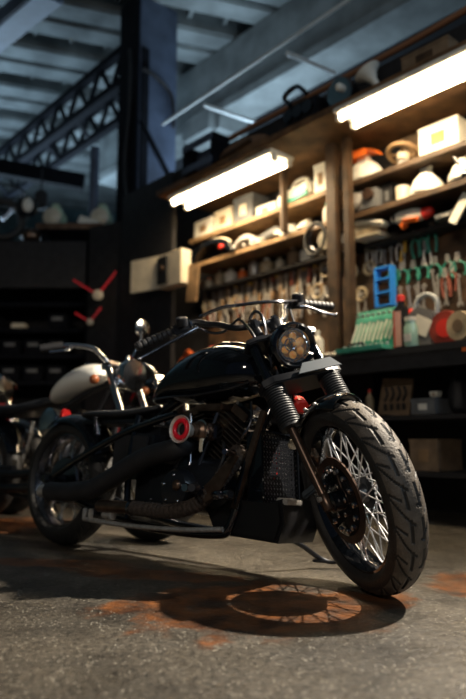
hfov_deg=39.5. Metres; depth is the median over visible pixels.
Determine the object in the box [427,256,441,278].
pliers
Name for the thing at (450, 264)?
pliers
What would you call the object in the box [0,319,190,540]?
motorcycle
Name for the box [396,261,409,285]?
pliers
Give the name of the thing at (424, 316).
jerry can
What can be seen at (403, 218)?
grinder
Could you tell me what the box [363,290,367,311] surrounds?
wrench
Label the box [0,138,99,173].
trim
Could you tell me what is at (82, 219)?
box
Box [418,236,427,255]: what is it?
pliers
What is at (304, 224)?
bundle
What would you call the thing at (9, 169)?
joist
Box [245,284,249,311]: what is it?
wrench
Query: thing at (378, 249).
pliers
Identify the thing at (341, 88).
headlamp
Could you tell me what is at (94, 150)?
support post
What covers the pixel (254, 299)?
pliers
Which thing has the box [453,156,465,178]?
joint
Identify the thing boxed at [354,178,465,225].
shelf board
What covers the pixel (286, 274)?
wrench
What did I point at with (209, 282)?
jar
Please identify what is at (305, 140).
shelf board
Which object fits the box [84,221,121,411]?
wall
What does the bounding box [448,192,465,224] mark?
brush
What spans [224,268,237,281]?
jar
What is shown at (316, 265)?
file
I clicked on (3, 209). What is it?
trim
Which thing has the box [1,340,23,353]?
bin
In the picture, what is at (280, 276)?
hammer
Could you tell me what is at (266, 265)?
jar
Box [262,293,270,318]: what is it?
pliers
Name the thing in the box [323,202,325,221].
spray bottle
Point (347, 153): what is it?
timber post
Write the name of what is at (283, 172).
timber post
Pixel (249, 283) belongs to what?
screwdriver
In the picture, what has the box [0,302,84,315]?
shelf
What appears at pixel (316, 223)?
coil
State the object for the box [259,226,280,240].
grinder
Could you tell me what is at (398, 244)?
pliers
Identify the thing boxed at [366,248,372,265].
pliers
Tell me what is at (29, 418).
bin
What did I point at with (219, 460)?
motorcycle
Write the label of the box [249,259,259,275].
jar
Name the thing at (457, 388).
plastic bag
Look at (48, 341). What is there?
bin
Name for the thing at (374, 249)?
wrench
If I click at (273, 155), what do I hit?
socket
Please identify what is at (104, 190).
trim
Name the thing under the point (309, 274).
screwdriver
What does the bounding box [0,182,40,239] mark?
scooter
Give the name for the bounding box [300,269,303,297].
wrench
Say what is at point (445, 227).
shelf board
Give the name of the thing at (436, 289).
wrench
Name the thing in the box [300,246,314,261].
jar
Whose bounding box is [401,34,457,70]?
cardboard box
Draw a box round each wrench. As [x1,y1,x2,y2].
[204,285,207,312]
[213,292,216,307]
[240,284,244,313]
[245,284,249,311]
[263,282,264,299]
[268,277,270,310]
[284,273,287,299]
[292,271,294,293]
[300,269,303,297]
[305,267,310,299]
[312,268,316,300]
[319,264,322,296]
[357,291,360,313]
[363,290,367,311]
[371,249,375,271]
[382,249,385,265]
[389,246,392,261]
[406,285,412,308]
[414,284,421,306]
[416,281,419,296]
[421,284,426,308]
[430,269,437,296]
[434,282,441,308]
[436,274,440,303]
[443,281,448,305]
[457,274,463,306]
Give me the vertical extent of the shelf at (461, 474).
0.030 m
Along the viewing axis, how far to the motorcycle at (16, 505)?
4.56 m
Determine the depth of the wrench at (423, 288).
4.83 m
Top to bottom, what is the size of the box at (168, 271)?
0.336 m
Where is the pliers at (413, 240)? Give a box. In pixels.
[410,230,420,258]
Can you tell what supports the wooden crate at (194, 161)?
on the shelf board at (305, 140)
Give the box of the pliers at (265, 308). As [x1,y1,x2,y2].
[264,304,270,319]
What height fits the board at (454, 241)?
0.920 m
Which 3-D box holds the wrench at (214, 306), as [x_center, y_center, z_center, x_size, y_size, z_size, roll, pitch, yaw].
[-0.196,-0.549,6.704,0.012,0.307,0.073,7,-10,-41]
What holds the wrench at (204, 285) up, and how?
hanging from the board at (454, 241)
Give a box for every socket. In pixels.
[270,152,276,161]
[285,158,291,167]
[335,113,342,122]
[350,121,357,130]
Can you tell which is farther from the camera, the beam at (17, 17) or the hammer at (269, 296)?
the beam at (17, 17)
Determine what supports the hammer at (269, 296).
hanging from the board at (454, 241)
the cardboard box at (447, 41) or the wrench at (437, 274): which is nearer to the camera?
the cardboard box at (447, 41)
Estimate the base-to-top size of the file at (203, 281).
0.303 m
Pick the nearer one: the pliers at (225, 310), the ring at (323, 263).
the ring at (323, 263)
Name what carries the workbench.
on the floor
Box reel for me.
[446,311,465,340]
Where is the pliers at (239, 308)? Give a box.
[236,302,244,324]
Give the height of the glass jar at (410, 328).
0.200 m
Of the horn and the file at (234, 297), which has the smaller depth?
the horn
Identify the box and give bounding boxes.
[11,323,27,327]
[78,216,98,222]
[130,248,190,293]
[194,216,214,237]
[233,192,268,222]
[256,201,277,214]
[381,181,398,203]
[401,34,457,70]
[401,133,418,159]
[409,439,462,471]
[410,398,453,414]
[429,391,441,396]
[434,210,464,222]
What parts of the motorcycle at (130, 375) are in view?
seat, lever, fuel tank, fork leg, mirror stem, fork leg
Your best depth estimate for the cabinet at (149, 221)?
6.75 m
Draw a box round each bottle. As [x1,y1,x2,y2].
[315,330,323,353]
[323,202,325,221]
[366,389,373,410]
[393,295,407,347]
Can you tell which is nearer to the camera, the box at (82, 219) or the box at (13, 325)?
the box at (13, 325)
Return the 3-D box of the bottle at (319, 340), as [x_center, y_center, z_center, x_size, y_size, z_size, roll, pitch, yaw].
[0.643,-0.034,4.914,0.090,0.220,0.090,7,-10,-41]
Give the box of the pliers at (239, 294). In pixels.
[236,293,243,316]
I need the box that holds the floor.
[0,491,465,698]
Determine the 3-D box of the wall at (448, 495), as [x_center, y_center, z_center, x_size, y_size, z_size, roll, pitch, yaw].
[1.399,-0.393,5.044,0.060,3.200,6.400,7,-10,-41]
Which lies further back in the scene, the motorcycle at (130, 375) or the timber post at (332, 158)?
the timber post at (332, 158)
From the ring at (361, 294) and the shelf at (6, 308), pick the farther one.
the shelf at (6, 308)
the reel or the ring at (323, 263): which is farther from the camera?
the ring at (323, 263)
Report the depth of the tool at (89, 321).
7.20 m
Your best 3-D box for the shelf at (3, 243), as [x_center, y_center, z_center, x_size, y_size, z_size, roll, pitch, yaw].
[-3.050,-1.203,7.837,2.700,0.050,0.600,0,-8,0]
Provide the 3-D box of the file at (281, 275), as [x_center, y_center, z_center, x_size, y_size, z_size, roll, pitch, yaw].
[0.447,-0.651,5.984,0.038,0.286,0.038,7,-11,-41]
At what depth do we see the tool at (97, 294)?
7.18 m
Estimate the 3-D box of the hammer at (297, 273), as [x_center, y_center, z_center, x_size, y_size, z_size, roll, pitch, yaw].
[0.593,-0.627,5.814,0.032,0.284,0.106,7,-10,-41]
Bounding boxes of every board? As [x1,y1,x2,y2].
[156,40,465,213]
[189,190,342,249]
[196,222,354,274]
[202,250,360,292]
[209,228,465,353]
[353,139,465,191]
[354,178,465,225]
[365,217,465,249]
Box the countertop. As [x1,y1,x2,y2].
[324,340,465,361]
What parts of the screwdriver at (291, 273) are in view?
handle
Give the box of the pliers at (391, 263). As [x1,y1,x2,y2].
[387,262,400,280]
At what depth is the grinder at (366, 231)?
5.03 m
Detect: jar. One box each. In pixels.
[205,278,213,287]
[214,269,224,284]
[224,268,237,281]
[238,268,246,278]
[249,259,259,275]
[260,258,273,272]
[275,257,284,268]
[287,247,299,264]
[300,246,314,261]
[317,249,326,256]
[404,316,418,346]
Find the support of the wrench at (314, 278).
hanging from the board at (454, 241)
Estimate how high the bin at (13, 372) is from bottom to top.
0.170 m
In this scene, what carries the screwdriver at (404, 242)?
hanging from the board at (454, 241)
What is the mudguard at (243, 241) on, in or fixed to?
on the shelf board at (279, 246)
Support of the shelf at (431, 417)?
attached to the workbench
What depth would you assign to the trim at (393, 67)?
4.68 m
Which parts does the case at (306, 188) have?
handle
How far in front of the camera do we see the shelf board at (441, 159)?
4.78 m
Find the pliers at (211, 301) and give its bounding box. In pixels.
[207,300,213,320]
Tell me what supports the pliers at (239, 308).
hanging from the board at (454, 241)
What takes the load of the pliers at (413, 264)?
hanging from the board at (454, 241)
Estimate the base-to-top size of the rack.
0.336 m
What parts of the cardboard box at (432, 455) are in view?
lid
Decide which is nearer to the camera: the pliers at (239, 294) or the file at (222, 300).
the pliers at (239, 294)
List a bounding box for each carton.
[313,161,325,193]
[417,114,465,155]
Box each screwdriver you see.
[248,273,252,297]
[271,276,274,290]
[290,272,294,292]
[307,268,311,298]
[399,250,402,275]
[403,241,406,266]
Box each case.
[277,176,313,206]
[335,307,395,354]
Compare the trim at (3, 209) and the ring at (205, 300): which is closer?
the ring at (205, 300)
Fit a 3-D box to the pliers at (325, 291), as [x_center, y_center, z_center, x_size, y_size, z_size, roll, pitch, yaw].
[0.801,-0.414,5.547,0.031,0.267,0.118,7,-10,-41]
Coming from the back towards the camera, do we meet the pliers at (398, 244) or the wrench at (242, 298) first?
the wrench at (242, 298)
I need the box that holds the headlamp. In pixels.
[327,76,359,105]
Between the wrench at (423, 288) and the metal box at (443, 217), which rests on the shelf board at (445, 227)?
the metal box at (443, 217)
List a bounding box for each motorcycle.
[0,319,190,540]
[0,374,41,513]
[27,292,428,595]
[107,362,194,517]
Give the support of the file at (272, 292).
hanging from the board at (454, 241)
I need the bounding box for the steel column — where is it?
[116,0,176,221]
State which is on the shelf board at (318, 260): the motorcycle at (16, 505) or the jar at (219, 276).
the jar at (219, 276)
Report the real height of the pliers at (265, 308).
0.232 m
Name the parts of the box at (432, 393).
lid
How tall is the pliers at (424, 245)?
0.205 m
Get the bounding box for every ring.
[202,299,210,311]
[230,295,239,309]
[311,282,323,298]
[319,262,327,277]
[356,286,367,301]
[363,260,376,275]
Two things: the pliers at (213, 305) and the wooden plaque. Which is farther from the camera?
the pliers at (213, 305)
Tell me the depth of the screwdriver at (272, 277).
6.06 m
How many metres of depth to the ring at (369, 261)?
5.23 m
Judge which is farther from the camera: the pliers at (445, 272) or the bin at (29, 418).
the bin at (29, 418)
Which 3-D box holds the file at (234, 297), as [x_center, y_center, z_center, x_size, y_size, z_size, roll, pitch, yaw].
[0.016,-0.399,6.441,0.034,0.241,0.034,0,-8,4]
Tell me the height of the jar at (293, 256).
0.170 m
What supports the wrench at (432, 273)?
hanging from the board at (454, 241)
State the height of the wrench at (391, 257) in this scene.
0.191 m
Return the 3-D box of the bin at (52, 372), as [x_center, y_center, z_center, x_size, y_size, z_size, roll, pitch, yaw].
[-2.020,0.286,7.506,0.210,0.170,0.310,0,-8,0]
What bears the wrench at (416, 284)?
hanging from the board at (454, 241)
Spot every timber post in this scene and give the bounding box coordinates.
[280,168,287,232]
[325,142,343,352]
[341,136,356,347]
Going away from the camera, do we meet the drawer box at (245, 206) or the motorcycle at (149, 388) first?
the motorcycle at (149, 388)
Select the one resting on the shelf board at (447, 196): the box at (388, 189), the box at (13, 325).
the box at (388, 189)
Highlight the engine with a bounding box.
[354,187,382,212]
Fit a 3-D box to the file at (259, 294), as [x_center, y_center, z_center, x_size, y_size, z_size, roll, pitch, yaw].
[0.251,-0.417,6.179,0.030,0.238,0.045,4,-9,-26]
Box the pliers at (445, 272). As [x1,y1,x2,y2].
[440,267,451,298]
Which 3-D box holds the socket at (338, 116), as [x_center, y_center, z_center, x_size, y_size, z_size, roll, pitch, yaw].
[0.757,-1.656,4.632,0.045,0.060,0.030,7,-10,-41]
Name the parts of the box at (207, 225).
lid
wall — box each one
[0,208,115,239]
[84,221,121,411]
[175,116,465,513]
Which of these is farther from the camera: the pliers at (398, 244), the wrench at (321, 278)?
the wrench at (321, 278)
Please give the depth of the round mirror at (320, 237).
5.33 m
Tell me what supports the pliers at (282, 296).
hanging from the board at (454, 241)
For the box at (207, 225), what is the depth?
6.55 m
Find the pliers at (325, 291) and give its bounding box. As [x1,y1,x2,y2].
[321,286,327,316]
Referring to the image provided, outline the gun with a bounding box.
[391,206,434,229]
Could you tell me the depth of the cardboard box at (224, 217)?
6.34 m
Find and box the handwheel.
[386,140,418,164]
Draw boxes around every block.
[250,237,264,245]
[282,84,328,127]
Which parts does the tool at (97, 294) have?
red arm, red arm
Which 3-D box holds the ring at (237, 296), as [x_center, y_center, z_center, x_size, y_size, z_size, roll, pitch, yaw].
[0.029,-0.467,6.436,0.028,0.158,0.158,7,-9,-41]
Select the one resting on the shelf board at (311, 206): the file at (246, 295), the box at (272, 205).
the box at (272, 205)
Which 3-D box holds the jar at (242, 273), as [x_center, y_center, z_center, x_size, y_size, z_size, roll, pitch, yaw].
[0.094,-0.737,6.338,0.090,0.110,0.090,7,-10,-41]
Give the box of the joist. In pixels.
[0,158,85,191]
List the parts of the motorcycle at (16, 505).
fork leg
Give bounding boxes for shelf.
[0,240,86,257]
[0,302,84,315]
[0,328,84,339]
[0,354,83,363]
[10,380,58,388]
[270,413,465,424]
[299,463,465,478]
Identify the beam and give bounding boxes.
[0,0,63,52]
[175,10,465,204]
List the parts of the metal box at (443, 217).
lid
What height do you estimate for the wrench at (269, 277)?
0.367 m
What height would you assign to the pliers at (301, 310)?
0.250 m
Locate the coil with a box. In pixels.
[304,221,325,256]
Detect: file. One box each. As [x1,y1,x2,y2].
[201,280,204,304]
[221,299,223,320]
[233,297,234,320]
[246,295,247,320]
[258,293,260,317]
[263,278,266,295]
[271,291,273,315]
[280,274,282,292]
[297,269,300,289]
[313,264,317,277]
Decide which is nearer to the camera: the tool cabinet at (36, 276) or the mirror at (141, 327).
the mirror at (141, 327)
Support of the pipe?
attached to the trim at (393, 67)
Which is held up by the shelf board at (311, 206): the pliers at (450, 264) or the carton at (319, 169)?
the carton at (319, 169)
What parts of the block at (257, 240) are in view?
lid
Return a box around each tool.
[72,271,115,299]
[74,307,101,325]
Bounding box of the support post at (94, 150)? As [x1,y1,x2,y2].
[88,146,99,217]
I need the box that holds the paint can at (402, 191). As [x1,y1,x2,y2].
[395,184,409,199]
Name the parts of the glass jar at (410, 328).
lid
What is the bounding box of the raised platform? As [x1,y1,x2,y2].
[36,223,102,240]
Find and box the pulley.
[34,169,47,209]
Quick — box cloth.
[353,147,382,162]
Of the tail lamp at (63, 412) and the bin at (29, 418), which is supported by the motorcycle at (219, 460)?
the tail lamp at (63, 412)
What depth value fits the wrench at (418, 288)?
4.87 m
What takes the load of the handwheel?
on the shelf board at (441, 159)
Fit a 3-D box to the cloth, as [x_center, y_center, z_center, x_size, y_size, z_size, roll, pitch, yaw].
[1.044,-1.544,5.153,0.207,0.096,0.272,7,-10,-41]
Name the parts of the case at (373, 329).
handle, lid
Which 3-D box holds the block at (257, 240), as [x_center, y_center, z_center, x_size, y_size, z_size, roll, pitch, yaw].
[0.223,-0.980,5.919,0.086,0.051,0.125,7,-10,-41]
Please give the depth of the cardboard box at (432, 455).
4.16 m
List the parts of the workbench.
leg, leg, leg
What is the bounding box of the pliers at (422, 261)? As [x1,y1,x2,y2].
[416,258,429,278]
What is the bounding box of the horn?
[355,60,378,85]
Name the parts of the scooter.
lamp glass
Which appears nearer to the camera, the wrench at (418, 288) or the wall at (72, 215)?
the wrench at (418, 288)
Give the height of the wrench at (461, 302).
0.243 m
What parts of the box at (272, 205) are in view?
lid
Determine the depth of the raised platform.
7.69 m
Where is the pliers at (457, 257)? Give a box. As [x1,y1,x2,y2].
[450,251,465,278]
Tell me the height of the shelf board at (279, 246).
0.045 m
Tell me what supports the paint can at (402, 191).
on the shelf board at (447, 196)
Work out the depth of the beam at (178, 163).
7.47 m
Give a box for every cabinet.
[0,240,89,479]
[119,171,176,490]
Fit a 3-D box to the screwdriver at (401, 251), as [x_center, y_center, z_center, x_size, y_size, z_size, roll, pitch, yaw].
[1.303,-0.669,5.009,0.030,0.203,0.040,7,-10,-41]
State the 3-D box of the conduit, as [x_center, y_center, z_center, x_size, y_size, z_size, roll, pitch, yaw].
[0.794,-2.823,6.220,0.670,0.255,4.151,7,-10,-41]
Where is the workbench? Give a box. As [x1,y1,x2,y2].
[154,340,465,508]
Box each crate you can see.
[182,131,228,176]
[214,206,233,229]
[378,378,413,415]
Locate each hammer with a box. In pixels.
[217,303,220,321]
[264,295,270,317]
[279,276,281,297]
[296,273,298,291]
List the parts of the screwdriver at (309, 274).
handle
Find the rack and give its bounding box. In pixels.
[373,264,396,309]
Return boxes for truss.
[0,45,119,197]
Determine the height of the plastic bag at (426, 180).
0.242 m
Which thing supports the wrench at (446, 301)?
hanging from the board at (454, 241)
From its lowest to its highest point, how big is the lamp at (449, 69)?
0.110 m
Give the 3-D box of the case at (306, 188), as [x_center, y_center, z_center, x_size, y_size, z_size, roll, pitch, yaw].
[0.584,-1.377,5.703,0.215,0.279,0.401,7,-10,-41]
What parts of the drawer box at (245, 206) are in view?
lid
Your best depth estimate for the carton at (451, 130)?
4.58 m
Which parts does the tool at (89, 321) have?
red arm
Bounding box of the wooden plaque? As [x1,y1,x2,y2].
[186,263,199,301]
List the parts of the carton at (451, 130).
lid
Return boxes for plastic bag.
[353,155,382,188]
[409,165,443,195]
[447,156,465,182]
[448,365,465,413]
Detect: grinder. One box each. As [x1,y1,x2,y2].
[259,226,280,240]
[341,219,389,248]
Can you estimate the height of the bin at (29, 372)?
0.170 m
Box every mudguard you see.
[191,237,238,263]
[234,234,257,248]
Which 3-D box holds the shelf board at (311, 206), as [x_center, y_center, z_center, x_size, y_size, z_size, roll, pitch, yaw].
[0.311,-1.184,6.068,0.350,0.045,1.900,7,-10,-41]
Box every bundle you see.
[279,223,296,235]
[296,219,311,230]
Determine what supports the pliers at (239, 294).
hanging from the board at (454, 241)
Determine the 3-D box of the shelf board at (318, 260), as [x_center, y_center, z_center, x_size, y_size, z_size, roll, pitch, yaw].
[0.374,-0.703,6.059,0.180,0.030,1.900,7,-10,-41]
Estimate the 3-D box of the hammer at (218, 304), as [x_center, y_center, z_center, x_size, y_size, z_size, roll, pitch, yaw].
[-0.132,-0.376,6.607,0.022,0.200,0.075,7,-11,-41]
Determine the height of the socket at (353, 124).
0.060 m
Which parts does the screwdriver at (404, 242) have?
handle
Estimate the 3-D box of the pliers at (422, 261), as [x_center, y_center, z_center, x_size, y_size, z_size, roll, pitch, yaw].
[1.423,-0.604,4.863,0.022,0.165,0.119,7,-10,-41]
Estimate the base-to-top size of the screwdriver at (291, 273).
0.277 m
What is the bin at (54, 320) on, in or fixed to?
on the tool cabinet at (36, 276)
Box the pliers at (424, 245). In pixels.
[422,240,431,265]
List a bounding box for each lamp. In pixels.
[59,409,70,416]
[168,148,293,210]
[333,45,465,130]
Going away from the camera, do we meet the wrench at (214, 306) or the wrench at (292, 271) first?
the wrench at (292, 271)
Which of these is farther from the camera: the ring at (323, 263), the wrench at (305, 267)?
the wrench at (305, 267)
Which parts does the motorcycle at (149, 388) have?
fuel tank, fork leg, fork leg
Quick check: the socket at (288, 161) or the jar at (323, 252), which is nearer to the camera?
the socket at (288, 161)
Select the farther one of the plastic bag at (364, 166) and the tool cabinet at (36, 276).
the tool cabinet at (36, 276)
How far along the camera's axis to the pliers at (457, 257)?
4.65 m
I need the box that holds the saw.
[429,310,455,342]
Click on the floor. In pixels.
(113, 613)
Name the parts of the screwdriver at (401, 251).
handle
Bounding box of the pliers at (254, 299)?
[250,294,258,319]
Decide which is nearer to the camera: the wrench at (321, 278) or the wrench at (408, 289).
the wrench at (408, 289)
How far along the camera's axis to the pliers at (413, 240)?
4.93 m
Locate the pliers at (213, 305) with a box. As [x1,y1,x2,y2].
[209,305,215,320]
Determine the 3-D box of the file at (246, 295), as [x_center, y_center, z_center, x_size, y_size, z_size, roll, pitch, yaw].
[0.138,-0.402,6.302,0.034,0.252,0.034,7,-10,-41]
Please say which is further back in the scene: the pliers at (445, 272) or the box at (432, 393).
the pliers at (445, 272)
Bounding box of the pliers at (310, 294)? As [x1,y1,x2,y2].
[307,287,315,313]
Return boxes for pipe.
[228,6,465,141]
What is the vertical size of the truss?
0.540 m
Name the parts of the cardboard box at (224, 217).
lid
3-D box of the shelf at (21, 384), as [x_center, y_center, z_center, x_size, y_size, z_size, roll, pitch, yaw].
[-3.050,0.414,7.614,2.700,0.050,0.600,0,-8,0]
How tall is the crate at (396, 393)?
0.278 m
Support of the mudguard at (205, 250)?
on the shelf board at (279, 246)
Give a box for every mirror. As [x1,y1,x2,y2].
[135,319,148,337]
[317,229,326,249]
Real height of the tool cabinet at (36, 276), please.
2.813 m
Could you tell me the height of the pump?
0.260 m
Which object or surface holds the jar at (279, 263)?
on the shelf board at (318, 260)
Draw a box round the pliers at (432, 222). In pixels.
[426,221,437,253]
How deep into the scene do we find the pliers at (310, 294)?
5.68 m
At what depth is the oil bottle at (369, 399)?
4.67 m
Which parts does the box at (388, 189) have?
lid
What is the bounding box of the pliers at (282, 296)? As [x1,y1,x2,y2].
[279,296,287,320]
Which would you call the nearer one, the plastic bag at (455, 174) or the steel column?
the plastic bag at (455, 174)
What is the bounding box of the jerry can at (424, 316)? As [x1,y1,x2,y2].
[408,292,439,344]
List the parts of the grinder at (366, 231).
motor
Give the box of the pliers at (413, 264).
[406,260,420,282]
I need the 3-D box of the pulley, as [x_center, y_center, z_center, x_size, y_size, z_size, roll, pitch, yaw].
[-2.531,-2.114,8.568,0.160,0.550,0.100,0,-8,0]
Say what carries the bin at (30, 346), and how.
on the tool cabinet at (36, 276)
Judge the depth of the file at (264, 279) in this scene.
6.13 m
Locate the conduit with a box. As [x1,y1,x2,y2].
[162,0,350,124]
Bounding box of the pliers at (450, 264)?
[447,263,457,291]
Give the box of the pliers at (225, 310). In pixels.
[221,309,228,329]
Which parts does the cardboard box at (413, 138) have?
lid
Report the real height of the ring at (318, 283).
0.147 m
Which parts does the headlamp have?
bulb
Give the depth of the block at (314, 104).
4.98 m
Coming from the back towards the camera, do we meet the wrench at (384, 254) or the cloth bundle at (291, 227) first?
the cloth bundle at (291, 227)
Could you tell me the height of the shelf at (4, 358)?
0.050 m
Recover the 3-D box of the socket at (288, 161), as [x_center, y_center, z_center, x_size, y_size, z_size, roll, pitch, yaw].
[0.448,-1.504,5.224,0.045,0.060,0.030,7,-10,-41]
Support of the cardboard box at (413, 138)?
on the shelf board at (441, 159)
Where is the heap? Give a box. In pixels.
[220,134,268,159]
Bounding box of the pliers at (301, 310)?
[293,309,302,318]
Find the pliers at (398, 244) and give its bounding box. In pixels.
[395,242,403,260]
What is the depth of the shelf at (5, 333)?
7.48 m
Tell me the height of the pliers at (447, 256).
0.167 m
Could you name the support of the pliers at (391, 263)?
hanging from the board at (454, 241)
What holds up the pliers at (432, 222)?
hanging from the board at (454, 241)
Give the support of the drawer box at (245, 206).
on the shelf board at (311, 206)
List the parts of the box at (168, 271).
door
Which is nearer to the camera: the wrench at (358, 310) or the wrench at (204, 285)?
the wrench at (358, 310)
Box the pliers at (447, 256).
[441,253,456,274]
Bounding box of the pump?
[178,346,211,361]
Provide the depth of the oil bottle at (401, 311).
4.37 m
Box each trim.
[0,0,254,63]
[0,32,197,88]
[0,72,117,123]
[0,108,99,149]
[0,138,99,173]
[0,172,115,196]
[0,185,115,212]
[0,205,50,212]
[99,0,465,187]
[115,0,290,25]
[175,23,465,181]
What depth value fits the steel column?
7.86 m
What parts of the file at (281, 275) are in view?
blade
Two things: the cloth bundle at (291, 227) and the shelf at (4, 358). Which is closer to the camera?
the cloth bundle at (291, 227)
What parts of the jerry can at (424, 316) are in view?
handle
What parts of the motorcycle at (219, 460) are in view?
axle plate, seat, oil tank, rail, lever, plate, fuel tank, plate, guard frame, fork leg, lever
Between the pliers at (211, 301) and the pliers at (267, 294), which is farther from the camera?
the pliers at (211, 301)
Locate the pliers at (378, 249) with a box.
[375,248,382,263]
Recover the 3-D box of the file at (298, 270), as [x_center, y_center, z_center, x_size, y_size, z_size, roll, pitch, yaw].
[0.593,-0.635,5.815,0.045,0.334,0.045,0,-8,3]
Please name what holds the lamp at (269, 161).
hanging from the wall at (448, 495)
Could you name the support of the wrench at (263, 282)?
hanging from the shelf board at (318, 260)
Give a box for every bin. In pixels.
[0,366,22,379]
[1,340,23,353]
[21,417,39,419]
[23,366,45,379]
[24,340,46,353]
[46,366,70,379]
[47,340,70,353]
[48,314,72,327]

